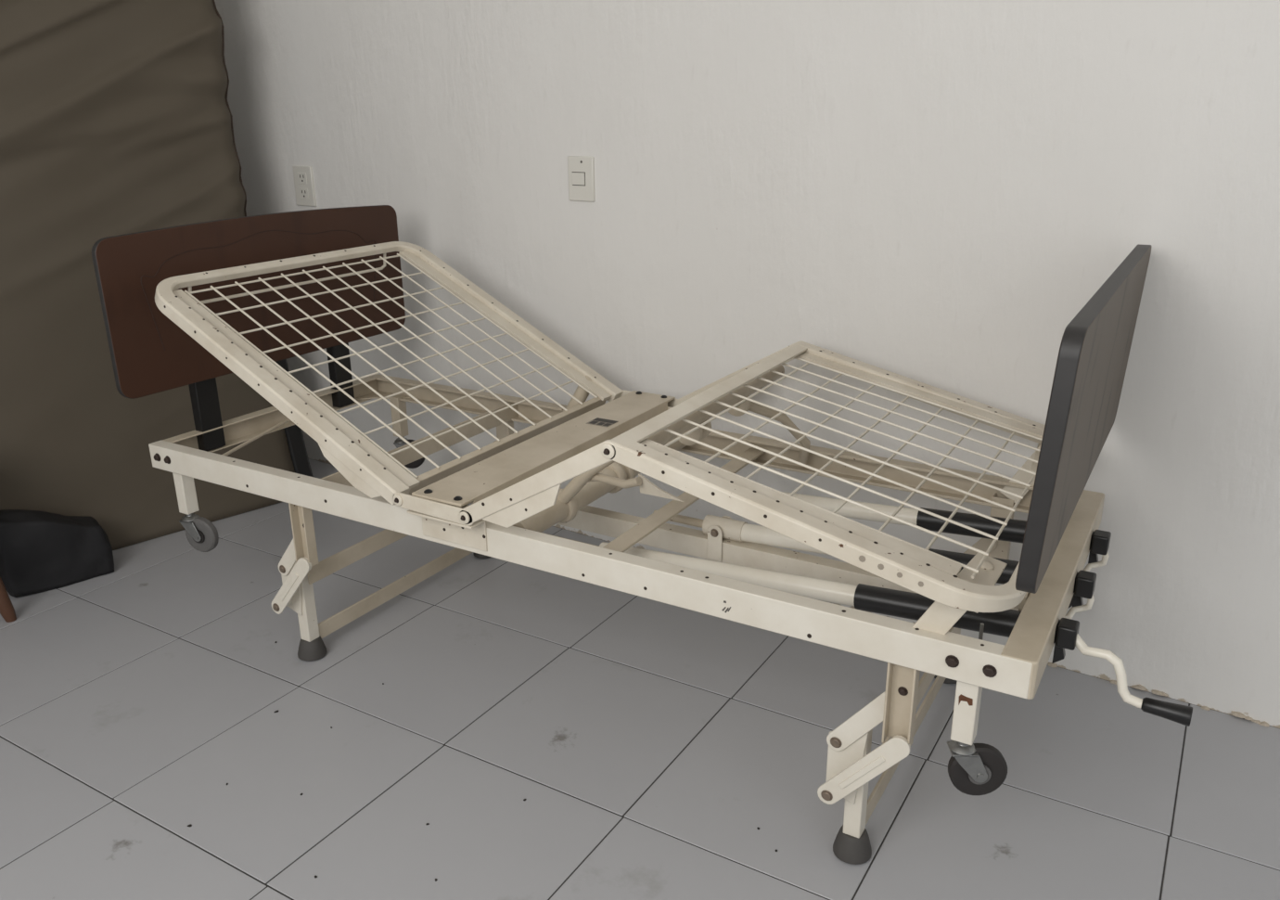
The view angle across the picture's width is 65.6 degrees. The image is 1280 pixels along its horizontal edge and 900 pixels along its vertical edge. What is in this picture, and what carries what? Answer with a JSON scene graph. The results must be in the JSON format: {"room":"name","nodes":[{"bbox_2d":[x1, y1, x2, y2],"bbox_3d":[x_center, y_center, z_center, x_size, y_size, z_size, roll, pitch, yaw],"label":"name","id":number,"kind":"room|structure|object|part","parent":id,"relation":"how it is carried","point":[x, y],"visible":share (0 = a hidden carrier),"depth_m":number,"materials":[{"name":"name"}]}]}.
{"room":"hospital room","nodes":[
{"label":"hospital room","id":0,"kind":"room"},
{"bbox_2d":[0,458,1279,899],"bbox_3d":[-0.558,0.989,1.120,5.620,0.030,4.700,10,22,29],"label":"floor","id":1,"kind":"structure","parent":0,"point":[647,743],"depth_m":2.06,"materials":[{"name":"tile"}]},
{"bbox_2d":[0,576,16,622],"bbox_3d":[-1.849,0.258,2.546,0.320,0.450,0.320,10,22,29],"label":"wooden stool","id":2,"kind":"object","parent":1,"relation":"on","point":[7,611],"visible":1,"depth_m":2.63,"materials":[{"name":"brown wood"}]},
{"bbox_2d":[0,509,114,597],"bbox_3d":[-1.686,0.261,2.847,0.293,0.245,0.122,-18,25,-40],"label":"duffel bag","id":3,"kind":"object","parent":1,"relation":"on","point":[41,551],"visible":0.99,"depth_m":2.80,"materials":[{"name":"black fabric"}]},
{"bbox_2d":[0,0,313,550],"bbox_3d":[-1.894,-0.595,2.722,1.806,1.950,0.318,-18,26,-41],"label":"mattress","id":4,"kind":"object","parent":1,"relation":"on","point":[116,118],"visible":0.73,"depth_m":2.96,"materials":[{"name":"brown fabric"}]},
{"bbox_2d":[91,204,1192,864],"bbox_3d":[-0.030,0.042,2.236,2.313,1.026,0.954,10,22,29],"label":"hospital bed","id":5,"kind":"object","parent":1,"relation":"on","point":[193,305],"visible":1,"depth_m":2.09,"materials":[{"name":"beige metal"}]},
{"bbox_3d":[-1.145,0.096,2.502,0.034,0.128,0.034,10,22,29],"label":"caster post","id":6,"kind":"part","parent":5,"relation":"part of","materials":[{"name":"beige metal"}]},
{"bbox_3d":[-1.128,-0.136,2.574,0.030,0.276,0.062,10,22,29],"label":"headboard post","id":7,"kind":"part","parent":5,"relation":"part of","materials":[{"name":"black metal"}]},
{"bbox_3d":[-0.982,-0.433,2.663,0.016,0.388,0.954,10,22,29],"label":"headboard","id":8,"kind":"part","parent":5,"relation":"part of","materials":[{"name":"brown wood"}]},
{"bbox_3d":[-1.011,-0.095,2.800,0.036,0.061,0.780,10,22,29],"label":"head rail","id":9,"kind":"part","parent":5,"relation":"part of","materials":[{"name":"beige metal"}]},
{"bbox_3d":[-0.821,0.240,2.354,0.125,0.147,0.005,10,22,29],"label":"link arm","id":10,"kind":"part","parent":5,"relation":"part of","materials":[{"name":"beige metal"}]},
{"bbox_3d":[-0.825,0.322,2.345,0.152,0.174,0.005,10,22,29],"label":"link arm","id":11,"kind":"part","parent":5,"relation":"part of","materials":[{"name":"beige metal"}]},
{"bbox_3d":[-0.840,0.327,2.402,0.069,0.154,0.004,10,22,29],"label":"pivot plate","id":12,"kind":"part","parent":5,"relation":"part of","materials":[{"name":"beige metal"}]},
{"bbox_3d":[-0.775,0.181,2.285,0.046,0.175,0.026,10,22,29],"label":"leg post","id":13,"kind":"part","parent":5,"relation":"part of","materials":[{"name":"beige metal"}]},
{"bbox_3d":[-0.816,0.362,2.422,0.032,0.230,0.032,10,22,29],"label":"leg","id":14,"kind":"part","parent":5,"relation":"part of","materials":[{"name":"beige metal"}]},
{"bbox_3d":[-0.894,-0.268,2.950,0.030,0.276,0.062,10,22,29],"label":"headboard post","id":15,"kind":"part","parent":5,"relation":"part of","materials":[{"name":"black metal"}]},
{"bbox_3d":[-0.587,-0.257,2.478,0.739,0.399,0.878,10,22,29],"label":"backrest frame","id":16,"kind":"part","parent":5,"relation":"part of","materials":[{"name":"beige metal"}]},
{"bbox_2d":[392,493,402,505],"bbox_3d":[-0.488,0.101,1.999,0.025,0.025,0.004,10,22,29],"label":"washer","id":17,"kind":"object","parent":5,"relation":"in","point":[397,498],"depth_m":1.99,"materials":[{"name":"beige metal"}]},
{"bbox_3d":[-0.746,-0.106,3.078,0.034,0.128,0.034,10,22,29],"label":"caster post","id":18,"kind":"part","parent":5,"relation":"part of","materials":[{"name":"beige metal"}]},
{"bbox_2d":[406,510,484,528],"bbox_3d":[-0.388,0.132,1.976,0.167,0.005,0.041,10,22,29],"label":"bracket","id":19,"kind":"object","parent":5,"relation":"attached to","point":[438,516],"depth_m":1.95,"materials":[{"name":"beige metal"}]},
{"bbox_3d":[-0.376,0.145,2.001,0.167,0.090,0.004,10,22,29],"label":"carrier plate","id":20,"kind":"part","parent":5,"relation":"part of","materials":[{"name":"beige metal"}]},
{"bbox_2d":[459,511,469,524],"bbox_3d":[-0.340,0.131,1.917,0.025,0.025,0.004,10,22,29],"label":"washer","id":21,"kind":"object","parent":5,"relation":"in","point":[464,516],"depth_m":1.91,"materials":[{"name":"beige metal"}]},
{"bbox_3d":[-0.392,-0.033,2.899,0.046,0.175,0.026,10,22,29],"label":"leg post","id":22,"kind":"part","parent":5,"relation":"part of","materials":[{"name":"beige metal"}]},
{"bbox_3d":[-0.181,-0.002,2.314,0.127,0.054,0.866,10,22,29],"label":"seat panel","id":23,"kind":"part","parent":5,"relation":"part of","materials":[{"name":"beige metal"}]},
{"bbox_3d":[-0.165,0.196,2.122,0.200,0.018,0.018,10,22,29],"label":"jack rod","id":24,"kind":"part","parent":5,"relation":"part of","materials":[{"name":"beige metal"}]},
{"bbox_3d":[-0.315,0.174,1.997,2.096,0.062,0.036,10,22,29],"label":"rail","id":25,"kind":"part","parent":5,"relation":"part of","materials":[{"name":"beige metal"}]},
{"bbox_2d":[588,417,617,425],"bbox_3d":[-0.091,-0.068,2.418,0.060,0.001,0.046,10,22,29],"label":"print","id":26,"kind":"object","parent":5,"relation":"on","point":[593,421],"depth_m":2.42},
{"bbox_2d":[601,443,614,459],"bbox_3d":[-0.055,0.002,1.695,0.027,0.027,0.004,10,22,29],"label":"washer","id":27,"kind":"object","parent":5,"relation":"in","point":[608,450],"depth_m":1.69,"materials":[{"name":"beige metal"}]},
{"bbox_3d":[-0.056,0.036,2.011,0.275,0.208,0.030,10,22,29],"label":"lift lever","id":28,"kind":"part","parent":5,"relation":"part of","materials":[{"name":"beige metal"}]},
{"bbox_3d":[-0.066,0.062,2.037,0.167,0.046,0.022,13,23,35],"label":"knee lever","id":29,"kind":"part","parent":5,"relation":"part of","materials":[{"name":"beige metal"}]},
{"bbox_3d":[0.042,0.074,1.981,0.105,0.040,0.005,10,22,29],"label":"lever plate","id":30,"kind":"part","parent":5,"relation":"part of","materials":[{"name":"beige metal"}]},
{"bbox_3d":[0.120,0.158,2.182,0.200,0.018,0.018,10,22,29],"label":"jack rod","id":31,"kind":"part","parent":5,"relation":"part of","materials":[{"name":"beige metal"}]},
{"bbox_3d":[0.067,-0.040,2.608,2.096,0.062,0.036,10,22,29],"label":"rail","id":32,"kind":"part","parent":5,"relation":"part of","materials":[{"name":"beige metal"}]},
{"bbox_3d":[0.324,-0.036,2.319,0.189,0.186,0.057,-9,21,-24],"label":"curved lever","id":33,"kind":"part","parent":5,"relation":"part of","materials":[{"name":"beige metal"}]},
{"bbox_3d":[0.460,-0.006,1.913,0.683,0.172,0.878,10,22,29],"label":"leg rest frame","id":34,"kind":"part","parent":5,"relation":"part of","materials":[{"name":"beige metal"}]},
{"bbox_3d":[0.359,0.546,1.730,0.069,0.154,0.004,10,22,29],"label":"pivot plate","id":35,"kind":"part","parent":5,"relation":"part of","materials":[{"name":"beige metal"}]},
{"bbox_3d":[0.378,0.460,1.682,0.125,0.147,0.005,10,22,29],"label":"link arm","id":36,"kind":"part","parent":5,"relation":"part of","materials":[{"name":"beige metal"}]},
{"bbox_3d":[0.383,0.582,1.750,0.032,0.230,0.032,10,22,29],"label":"leg","id":37,"kind":"part","parent":5,"relation":"part of","materials":[{"name":"beige metal"}]},
{"bbox_3d":[0.374,0.541,1.673,0.152,0.174,0.005,10,22,29],"label":"link arm","id":38,"kind":"part","parent":5,"relation":"part of","materials":[{"name":"beige metal"}]},
{"bbox_3d":[0.424,0.400,1.613,0.046,0.175,0.026,10,22,29],"label":"leg post","id":39,"kind":"part","parent":5,"relation":"part of","materials":[{"name":"beige metal"}]},
{"bbox_3d":[0.518,0.400,1.571,0.034,0.128,0.034,10,22,29],"label":"caster post","id":40,"kind":"part","parent":5,"relation":"part of","materials":[{"name":"beige metal"}]},
{"bbox_3d":[0.745,0.254,2.270,0.125,0.147,0.005,10,22,29],"label":"link arm","id":41,"kind":"part","parent":5,"relation":"part of","materials":[{"name":"beige metal"}]},
{"bbox_3d":[0.544,0.305,1.589,0.005,0.060,0.005,-14,23,-35],"label":"locking rod","id":42,"kind":"part","parent":5,"relation":"part of","materials":[{"name":"metal"}]},
{"bbox_3d":[0.807,0.186,2.227,0.046,0.175,0.026,10,22,29],"label":"leg post","id":43,"kind":"part","parent":5,"relation":"part of","materials":[{"name":"beige metal"}]},
{"bbox_3d":[0.662,0.165,1.651,0.034,0.278,0.040,10,22,29],"label":"footboard post","id":44,"kind":"part","parent":5,"relation":"part of","materials":[{"name":"beige metal"}]},
{"bbox_3d":[0.763,0.229,1.806,0.054,0.064,0.786,10,22,29],"label":"foot rail","id":45,"kind":"part","parent":5,"relation":"part of","materials":[{"name":"beige metal"}]},
{"bbox_3d":[0.772,-0.106,1.683,0.045,0.376,0.954,10,22,29],"label":"footboard","id":46,"kind":"part","parent":5,"relation":"part of","materials":[{"name":"grey laminate"}]},
{"bbox_3d":[0.753,0.355,1.587,0.139,0.094,0.025,14,24,37],"label":"crank arm","id":47,"kind":"part","parent":5,"relation":"part of","materials":[{"name":"beige metal"}]},
{"bbox_2d":[214,0,1279,728],"bbox_3d":[0.484,-0.886,2.346,5.600,2.700,0.130,12,23,32],"label":"wall","id":48,"kind":"structure","parent":0,"point":[930,192],"depth_m":2.37,"materials":[{"name":"white paint"}]},
{"bbox_2d":[292,166,316,206],"bbox_3d":[-1.167,-0.916,3.451,0.098,0.134,0.011,12,23,33],"label":"power outlet","id":49,"kind":"object","parent":48,"relation":"attached to","point":[303,178],"visible":1,"depth_m":3.44,"materials":[{"name":"beige plastic"}]},
{"bbox_2d":[567,155,595,201],"bbox_3d":[-0.166,-0.759,2.781,0.088,0.121,0.014,12,23,32],"label":"light switch","id":50,"kind":"object","parent":48,"relation":"attached to","point":[581,168],"visible":1,"depth_m":2.78,"materials":[{"name":"beige plastic"}]}
]}

